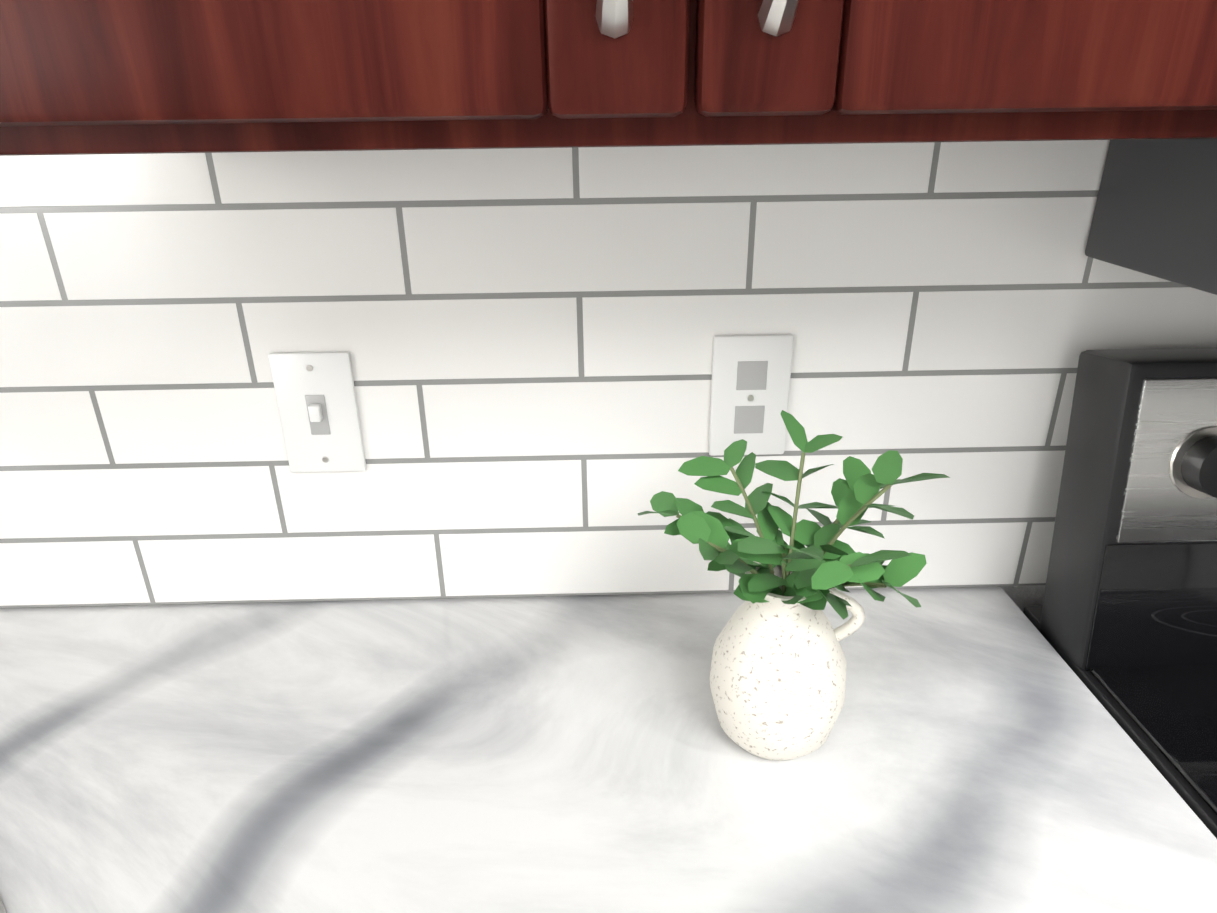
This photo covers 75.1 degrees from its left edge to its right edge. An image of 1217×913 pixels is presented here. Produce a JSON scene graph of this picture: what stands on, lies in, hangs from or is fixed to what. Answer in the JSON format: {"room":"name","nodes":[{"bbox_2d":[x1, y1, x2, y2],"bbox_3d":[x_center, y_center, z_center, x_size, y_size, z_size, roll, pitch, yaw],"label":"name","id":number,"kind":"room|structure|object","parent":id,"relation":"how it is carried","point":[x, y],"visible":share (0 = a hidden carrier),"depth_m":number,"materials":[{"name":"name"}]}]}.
{"room":"kitchen","nodes":[
{"label":"kitchen","id":0,"kind":"room"},
{"bbox_2d":[1001,585,1045,611],"bbox_3d":[0.305,-0.320,0.707,3.800,2.800,0.100,-1,24,-1],"label":"wall","id":1,"kind":"structure","parent":0,"point":[1021,597],"depth_m":0.86,"materials":[{"name":"grey paint"}]},
{"bbox_2d":[0,0,1216,155],"bbox_3d":[0.027,-0.536,0.332,0.766,0.745,0.395,-1,24,-1],"label":"upper cabinet","id":2,"kind":"object","parent":1,"relation":"attached to","point":[82,77],"visible":1,"depth_m":0.32,"materials":[{"name":"brown wood"}]},
{"bbox_2d":[0,140,1216,607],"bbox_3d":[0.305,-0.069,0.756,3.587,0.455,0.008,-1,24,-1],"label":"tile backsplash","id":3,"kind":"structure","parent":1,"relation":"attached to","point":[524,336],"depth_m":0.73,"materials":[{"name":"white tile"}]},
{"bbox_2d":[268,351,366,471],"bbox_3d":[-0.274,-0.038,0.744,0.074,0.120,0.016,-1,24,-1],"label":"switch plate","id":4,"kind":"object","parent":3,"relation":"attached to","point":[317,406],"visible":1,"depth_m":0.74,"materials":[{"name":"white plastic"}]},
{"bbox_2d":[709,334,793,455],"bbox_3d":[0.134,-0.056,0.749,0.074,0.120,0.008,-1,24,-1],"label":"electrical outlet plate","id":5,"kind":"object","parent":3,"relation":"attached to","point":[750,383],"visible":1,"depth_m":0.74,"materials":[{"name":"white plastic"}]},
{"bbox_2d":[1085,138,1216,294],"bbox_3d":[0.799,-0.283,0.413,0.752,0.416,0.464,-1,24,-1],"label":"over-the-range microwave","id":6,"kind":"object","parent":1,"relation":"attached to","point":[1155,213],"visible":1,"depth_m":0.60,"materials":[{"name":"grey metal"}]},
{"bbox_3d":[0.369,1.914,-0.822,3.800,0.060,4.700,-1,24,-1],"label":"floor","id":7,"kind":"structure","parent":0,"visible":0},
{"bbox_2d":[1023,348,1216,838],"bbox_3d":[0.813,0.582,0.625,0.752,1.201,0.722,-1,24,-1],"label":"range","id":8,"kind":"object","parent":7,"relation":"on","point":[1123,618],"visible":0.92,"depth_m":0.68,"materials":[{"name":"black metal"}]},
{"bbox_3d":[-0.892,0.832,0.499,1.148,0.890,1.153,-1,24,-1],"label":"base cabinet","id":9,"kind":"object","parent":7,"relation":"on","visible":0},
{"bbox_2d":[0,601,319,912],"bbox_3d":[-0.876,0.679,-0.301,1.170,0.027,2.497,-1,24,-1],"label":"countertop","id":10,"kind":"structure","parent":9,"relation":"on","point":[119,724],"depth_m":0.67,"materials":[{"name":"stone"}]},
{"bbox_2d":[0,897,5,912],"bbox_3d":[-0.752,0.470,0.365,0.460,0.196,0.800,21,32,40],"label":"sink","id":11,"kind":"object","parent":10,"relation":"in","point":[2,909],"depth_m":0.51,"materials":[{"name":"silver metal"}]},
{"bbox_2d":[148,586,1216,912],"bbox_3d":[-0.180,0.303,0.532,1.217,0.027,0.697,-1,24,-1],"label":"countertop","id":12,"kind":"structure","parent":9,"relation":"on","point":[978,752],"depth_m":0.61,"materials":[{"name":"stone"}]},
{"bbox_2d":[637,410,949,760],"bbox_3d":[0.133,0.112,0.608,0.221,0.252,0.185,-1,24,-1],"label":"potted plant","id":13,"kind":"object","parent":12,"relation":"on","point":[778,675],"visible":1,"depth_m":0.59,"materials":[{"name":"plant"}]}
]}

